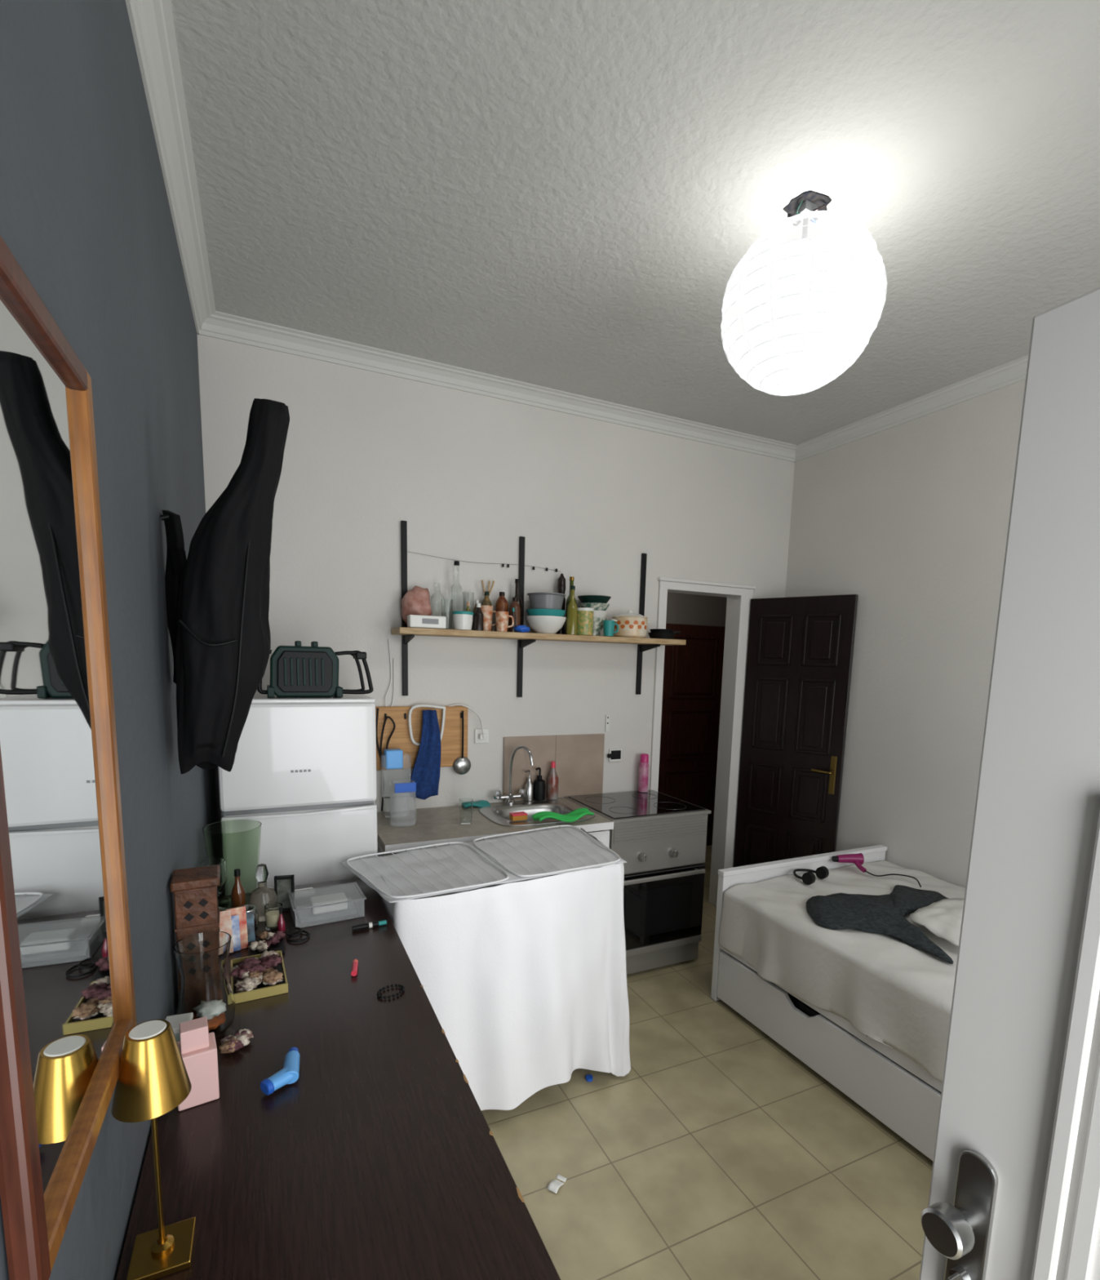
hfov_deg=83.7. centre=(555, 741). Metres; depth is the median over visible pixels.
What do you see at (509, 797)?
kitchen faucet
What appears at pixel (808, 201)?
ceiling light mount
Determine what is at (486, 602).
bottle
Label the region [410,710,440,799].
dish towel
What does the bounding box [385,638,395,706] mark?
cable
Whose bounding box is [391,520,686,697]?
wall shelf
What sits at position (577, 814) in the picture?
cloth
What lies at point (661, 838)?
electric stove
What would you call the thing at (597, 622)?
bowl
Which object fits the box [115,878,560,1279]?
wood sideboard
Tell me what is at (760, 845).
panel
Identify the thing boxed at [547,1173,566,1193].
paper scrap
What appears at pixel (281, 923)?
bottle
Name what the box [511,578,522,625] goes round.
wine bottle
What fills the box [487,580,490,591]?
spoon
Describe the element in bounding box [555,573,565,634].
pepper mill
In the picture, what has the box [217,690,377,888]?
refrigerator
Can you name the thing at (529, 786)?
soap dispenser
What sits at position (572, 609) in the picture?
olive oil bottle
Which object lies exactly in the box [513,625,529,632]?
cloth
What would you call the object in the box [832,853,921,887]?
hair dryer
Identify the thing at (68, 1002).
wall mirror
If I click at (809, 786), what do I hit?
panel
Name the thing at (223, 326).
trim
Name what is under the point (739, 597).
trim
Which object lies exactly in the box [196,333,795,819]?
wall
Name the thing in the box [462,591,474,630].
drinking glass
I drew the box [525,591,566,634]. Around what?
stacked bowls
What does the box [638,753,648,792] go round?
aerosol can
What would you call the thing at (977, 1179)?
door knob
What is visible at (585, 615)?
pasta jar
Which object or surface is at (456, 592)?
glass bottle
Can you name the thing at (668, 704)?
door
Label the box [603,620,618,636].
cup
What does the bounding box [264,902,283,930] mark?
candle
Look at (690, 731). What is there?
panel
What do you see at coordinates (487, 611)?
coffee mug
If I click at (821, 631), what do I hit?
panel
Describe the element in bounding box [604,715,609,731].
wall switch
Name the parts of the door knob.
knob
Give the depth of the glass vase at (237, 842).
2.02 m
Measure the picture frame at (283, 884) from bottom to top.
0.120 m
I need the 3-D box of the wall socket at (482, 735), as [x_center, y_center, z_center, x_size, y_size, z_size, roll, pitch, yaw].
[-0.471,-0.096,3.342,0.241,0.221,0.053,-2,8,-25]
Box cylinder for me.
[949,1265,971,1279]
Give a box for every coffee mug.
[480,605,496,631]
[495,611,514,631]
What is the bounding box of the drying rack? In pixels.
[339,824,631,1111]
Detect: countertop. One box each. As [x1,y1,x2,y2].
[377,797,613,899]
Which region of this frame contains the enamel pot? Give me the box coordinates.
[608,610,650,638]
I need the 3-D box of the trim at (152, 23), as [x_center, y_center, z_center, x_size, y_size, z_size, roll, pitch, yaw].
[-0.738,-1.550,1.029,0.078,0.075,3.595,-2,8,-25]
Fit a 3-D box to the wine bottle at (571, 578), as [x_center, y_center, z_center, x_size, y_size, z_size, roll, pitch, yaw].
[0.087,-0.752,3.407,0.060,0.318,0.060,-2,8,-25]
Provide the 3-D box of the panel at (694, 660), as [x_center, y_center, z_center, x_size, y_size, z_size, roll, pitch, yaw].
[1.242,-0.662,5.482,0.490,0.550,0.012,-2,8,-25]
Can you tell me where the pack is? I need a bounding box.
[381,748,410,817]
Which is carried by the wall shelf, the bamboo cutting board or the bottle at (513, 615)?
the bottle at (513, 615)
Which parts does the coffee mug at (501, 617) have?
handle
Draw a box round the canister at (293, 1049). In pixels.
[288,1047,298,1052]
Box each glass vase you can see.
[173,931,235,1039]
[202,819,262,911]
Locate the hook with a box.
[408,704,445,746]
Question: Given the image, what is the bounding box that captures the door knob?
[920,1149,998,1279]
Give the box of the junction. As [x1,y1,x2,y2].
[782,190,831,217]
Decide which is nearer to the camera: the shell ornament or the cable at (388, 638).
the shell ornament
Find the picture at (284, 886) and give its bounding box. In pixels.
[276,879,291,907]
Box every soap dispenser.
[524,769,533,800]
[533,767,545,800]
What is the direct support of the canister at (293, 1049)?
on the asthma inhaler
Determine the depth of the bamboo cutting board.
3.23 m
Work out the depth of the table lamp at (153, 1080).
0.83 m
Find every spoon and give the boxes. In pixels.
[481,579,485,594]
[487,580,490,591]
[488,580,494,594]
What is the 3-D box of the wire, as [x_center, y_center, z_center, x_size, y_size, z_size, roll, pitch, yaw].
[-0.365,-0.961,3.282,0.880,0.036,0.009,-2,8,-25]
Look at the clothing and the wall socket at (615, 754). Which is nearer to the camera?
the clothing
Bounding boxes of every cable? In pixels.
[376,707,395,811]
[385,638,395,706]
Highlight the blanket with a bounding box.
[718,860,965,1081]
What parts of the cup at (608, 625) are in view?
handle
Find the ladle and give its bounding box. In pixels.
[453,711,471,774]
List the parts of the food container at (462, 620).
lid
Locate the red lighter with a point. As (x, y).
(355, 962)
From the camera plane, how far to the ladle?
3.33 m
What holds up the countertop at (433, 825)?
on the floor
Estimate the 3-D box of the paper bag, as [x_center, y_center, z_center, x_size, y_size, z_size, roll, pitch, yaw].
[-0.928,0.542,1.768,0.045,0.123,0.120,6,9,33]
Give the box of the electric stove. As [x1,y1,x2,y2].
[564,790,711,974]
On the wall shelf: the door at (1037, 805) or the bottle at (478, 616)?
the bottle at (478, 616)
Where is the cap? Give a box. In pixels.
[586,1074,593,1081]
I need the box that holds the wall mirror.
[0,235,137,1279]
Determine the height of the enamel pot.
0.156 m
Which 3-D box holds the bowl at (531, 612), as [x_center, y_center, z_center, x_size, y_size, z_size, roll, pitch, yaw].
[-0.051,-0.672,3.320,0.216,0.075,0.216,-2,8,-25]
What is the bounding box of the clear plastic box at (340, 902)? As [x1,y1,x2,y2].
[287,881,366,928]
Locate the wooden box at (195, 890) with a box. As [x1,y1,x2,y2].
[169,864,220,993]
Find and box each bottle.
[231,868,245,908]
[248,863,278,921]
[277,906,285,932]
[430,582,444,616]
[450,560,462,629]
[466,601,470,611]
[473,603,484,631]
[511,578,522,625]
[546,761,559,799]
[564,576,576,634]
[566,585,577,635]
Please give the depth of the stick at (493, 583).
3.26 m
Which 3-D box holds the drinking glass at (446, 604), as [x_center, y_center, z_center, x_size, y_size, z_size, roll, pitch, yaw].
[-0.547,-0.642,3.095,0.056,0.150,0.056,-2,8,-25]
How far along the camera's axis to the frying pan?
3.57 m
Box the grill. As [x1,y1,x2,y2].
[257,640,373,697]
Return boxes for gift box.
[165,1012,193,1041]
[177,1016,219,1111]
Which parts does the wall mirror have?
rail, rail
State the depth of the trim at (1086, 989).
0.71 m
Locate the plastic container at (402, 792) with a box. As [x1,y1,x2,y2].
[389,779,416,826]
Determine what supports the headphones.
on the daybed
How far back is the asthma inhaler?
1.22 m
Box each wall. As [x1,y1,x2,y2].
[0,0,220,1279]
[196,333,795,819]
[785,379,1026,887]
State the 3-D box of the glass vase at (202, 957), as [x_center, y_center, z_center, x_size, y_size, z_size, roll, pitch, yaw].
[-0.783,0.550,1.372,0.116,0.215,0.116,-2,8,-25]
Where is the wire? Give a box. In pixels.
[407,551,559,572]
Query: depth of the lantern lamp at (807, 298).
1.78 m
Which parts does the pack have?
lid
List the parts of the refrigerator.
freezer door, fridge door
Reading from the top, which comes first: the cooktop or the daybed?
the cooktop
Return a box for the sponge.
[509,811,527,821]
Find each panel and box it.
[665,768,710,809]
[666,709,714,759]
[670,635,718,698]
[743,823,777,866]
[747,761,782,814]
[751,676,788,750]
[757,614,793,665]
[786,831,822,858]
[790,767,827,822]
[795,678,835,755]
[801,613,841,666]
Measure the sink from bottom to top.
0.146 m
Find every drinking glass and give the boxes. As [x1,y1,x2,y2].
[441,599,453,629]
[459,798,473,824]
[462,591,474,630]
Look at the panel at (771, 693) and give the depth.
4.02 m
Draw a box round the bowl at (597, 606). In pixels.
[578,602,609,610]
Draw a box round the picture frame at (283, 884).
[274,874,294,911]
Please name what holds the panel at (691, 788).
attached to the door at (668, 704)
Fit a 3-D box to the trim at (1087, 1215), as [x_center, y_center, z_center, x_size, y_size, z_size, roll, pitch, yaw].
[0.709,0.777,0.529,0.006,1.325,0.485,-2,8,-25]
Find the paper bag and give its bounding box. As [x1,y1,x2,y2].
[219,906,255,952]
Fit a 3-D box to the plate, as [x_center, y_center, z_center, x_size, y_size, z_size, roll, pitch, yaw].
[1.723,0.209,3.814,0.035,0.240,0.008,8,10,39]
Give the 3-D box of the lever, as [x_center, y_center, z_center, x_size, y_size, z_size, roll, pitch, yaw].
[1.666,0.184,3.820,0.124,0.023,0.061,8,10,39]
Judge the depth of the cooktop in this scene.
3.43 m
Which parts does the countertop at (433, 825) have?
rail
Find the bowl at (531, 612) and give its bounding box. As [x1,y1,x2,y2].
[526,608,566,616]
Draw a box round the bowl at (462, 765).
[453,756,471,774]
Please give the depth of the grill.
2.35 m
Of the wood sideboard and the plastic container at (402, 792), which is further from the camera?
the plastic container at (402, 792)
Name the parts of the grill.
handle, handle, handle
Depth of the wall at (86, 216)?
1.08 m
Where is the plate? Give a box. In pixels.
[828,755,837,794]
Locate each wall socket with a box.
[448,703,488,743]
[607,748,622,761]
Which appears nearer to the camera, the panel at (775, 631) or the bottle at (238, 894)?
the bottle at (238, 894)
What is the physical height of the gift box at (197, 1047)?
0.148 m
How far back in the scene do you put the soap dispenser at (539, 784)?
3.53 m
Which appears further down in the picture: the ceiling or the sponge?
the sponge
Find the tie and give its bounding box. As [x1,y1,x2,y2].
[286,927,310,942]
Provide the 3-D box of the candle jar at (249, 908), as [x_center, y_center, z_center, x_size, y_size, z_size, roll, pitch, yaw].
[-0.948,0.547,1.874,0.076,0.080,0.076,-2,8,-25]
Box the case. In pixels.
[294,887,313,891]
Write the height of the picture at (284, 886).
0.100 m
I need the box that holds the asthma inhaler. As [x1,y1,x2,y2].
[260,1047,300,1095]
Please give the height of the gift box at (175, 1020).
0.112 m
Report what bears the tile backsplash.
attached to the wall at (470, 475)
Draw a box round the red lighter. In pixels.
[351,959,358,976]
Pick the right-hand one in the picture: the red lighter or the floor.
the floor
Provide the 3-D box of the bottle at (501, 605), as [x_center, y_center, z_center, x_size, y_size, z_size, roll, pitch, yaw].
[-0.286,-0.691,3.278,0.068,0.212,0.068,-2,8,-25]
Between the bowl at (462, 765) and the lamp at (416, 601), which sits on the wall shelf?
the lamp at (416, 601)
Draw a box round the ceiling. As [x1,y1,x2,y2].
[170,0,1099,444]
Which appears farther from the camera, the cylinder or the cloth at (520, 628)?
the cloth at (520, 628)
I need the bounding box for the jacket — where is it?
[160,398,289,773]
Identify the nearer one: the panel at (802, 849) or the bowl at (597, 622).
the bowl at (597, 622)
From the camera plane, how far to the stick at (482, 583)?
3.24 m
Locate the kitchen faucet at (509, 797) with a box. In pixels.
[493,745,533,804]
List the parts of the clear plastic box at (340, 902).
lid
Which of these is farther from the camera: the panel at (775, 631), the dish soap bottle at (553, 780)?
the panel at (775, 631)
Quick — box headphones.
[793,866,829,884]
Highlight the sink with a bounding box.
[479,800,595,826]
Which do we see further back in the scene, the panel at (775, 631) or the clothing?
the panel at (775, 631)
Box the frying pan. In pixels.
[648,628,680,639]
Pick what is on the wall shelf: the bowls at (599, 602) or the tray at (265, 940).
the bowls at (599, 602)
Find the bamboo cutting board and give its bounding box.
[375,706,467,770]
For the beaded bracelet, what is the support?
on the wood sideboard
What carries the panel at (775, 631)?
attached to the door at (846, 605)
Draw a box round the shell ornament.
[218,1028,253,1053]
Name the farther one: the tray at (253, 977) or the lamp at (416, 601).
the lamp at (416, 601)
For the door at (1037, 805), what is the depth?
0.75 m
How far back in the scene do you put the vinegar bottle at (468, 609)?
3.14 m
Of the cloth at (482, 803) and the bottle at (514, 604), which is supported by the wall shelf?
the bottle at (514, 604)
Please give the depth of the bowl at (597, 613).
3.42 m
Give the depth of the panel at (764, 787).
4.09 m
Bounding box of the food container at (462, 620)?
[452,610,473,630]
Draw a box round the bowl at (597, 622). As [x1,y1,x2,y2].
[593,617,607,631]
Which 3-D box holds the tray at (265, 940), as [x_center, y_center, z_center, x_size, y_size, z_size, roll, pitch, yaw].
[-0.842,0.584,1.790,0.099,0.035,0.120,-2,8,-25]
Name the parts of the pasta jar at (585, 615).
lid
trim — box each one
[125,0,215,333]
[196,311,796,462]
[648,577,755,906]
[795,354,1028,462]
[1031,810,1099,1279]
[1065,1053,1099,1279]
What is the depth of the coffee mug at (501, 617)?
3.14 m
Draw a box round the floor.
[481,844,933,1279]
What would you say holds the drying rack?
on the floor
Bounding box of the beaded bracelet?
[376,983,404,999]
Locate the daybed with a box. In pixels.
[711,844,965,1161]
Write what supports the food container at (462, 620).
on the wall shelf
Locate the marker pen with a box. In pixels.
[351,920,386,931]
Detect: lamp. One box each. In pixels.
[111,1018,196,1279]
[401,585,431,624]
[720,210,887,395]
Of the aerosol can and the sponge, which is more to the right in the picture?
the aerosol can
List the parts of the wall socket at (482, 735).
plate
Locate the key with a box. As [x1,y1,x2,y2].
[947,1272,959,1279]
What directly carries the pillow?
on the daybed
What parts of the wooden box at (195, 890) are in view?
lid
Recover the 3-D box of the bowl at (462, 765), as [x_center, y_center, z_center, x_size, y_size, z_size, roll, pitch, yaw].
[-0.504,0.131,3.337,0.100,0.100,0.018,-2,8,-25]
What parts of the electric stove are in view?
knob, control panel, panel, oven door, door handle, knob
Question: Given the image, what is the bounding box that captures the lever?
[811,768,834,774]
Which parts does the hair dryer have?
handle, cord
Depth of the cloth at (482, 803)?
3.38 m
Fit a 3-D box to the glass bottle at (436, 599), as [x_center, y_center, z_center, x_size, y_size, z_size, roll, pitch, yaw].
[-0.603,-0.691,3.140,0.072,0.233,0.072,-2,8,-25]
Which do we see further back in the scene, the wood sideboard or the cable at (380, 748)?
the cable at (380, 748)
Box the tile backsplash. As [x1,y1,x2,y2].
[502,733,604,801]
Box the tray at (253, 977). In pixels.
[229,950,288,1003]
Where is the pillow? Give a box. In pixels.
[910,897,964,946]
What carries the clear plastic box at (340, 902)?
on the wood sideboard
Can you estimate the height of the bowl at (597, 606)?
0.070 m
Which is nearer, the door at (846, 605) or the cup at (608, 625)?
the cup at (608, 625)
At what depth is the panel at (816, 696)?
3.84 m
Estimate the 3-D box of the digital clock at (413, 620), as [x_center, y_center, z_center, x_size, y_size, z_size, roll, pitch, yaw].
[-0.629,-0.586,3.002,0.180,0.060,0.062,-2,8,-25]
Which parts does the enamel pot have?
lid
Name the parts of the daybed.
corner post, rail, drawer, rail, corner post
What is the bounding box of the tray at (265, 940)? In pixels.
[247,931,285,956]
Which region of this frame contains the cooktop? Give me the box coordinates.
[564,790,711,823]
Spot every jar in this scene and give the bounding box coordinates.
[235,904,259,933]
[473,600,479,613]
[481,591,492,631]
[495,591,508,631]
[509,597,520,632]
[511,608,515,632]
[577,607,594,635]
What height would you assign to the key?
0.020 m
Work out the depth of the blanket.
2.52 m
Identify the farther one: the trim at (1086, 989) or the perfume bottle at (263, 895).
the perfume bottle at (263, 895)
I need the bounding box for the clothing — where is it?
[806,884,953,964]
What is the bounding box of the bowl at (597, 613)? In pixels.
[593,609,608,617]
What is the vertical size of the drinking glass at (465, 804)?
0.120 m
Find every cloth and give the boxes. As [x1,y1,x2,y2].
[472,800,490,807]
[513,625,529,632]
[532,808,594,822]
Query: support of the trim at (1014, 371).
attached to the wall at (911, 518)
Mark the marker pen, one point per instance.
(369, 925)
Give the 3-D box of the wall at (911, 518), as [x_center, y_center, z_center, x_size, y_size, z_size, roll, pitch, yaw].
[2.368,-0.153,2.701,0.100,3.134,3.795,-2,8,-25]
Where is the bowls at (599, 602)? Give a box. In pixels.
[577,595,611,635]
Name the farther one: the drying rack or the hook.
the hook
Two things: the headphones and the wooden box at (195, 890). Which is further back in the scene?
the headphones

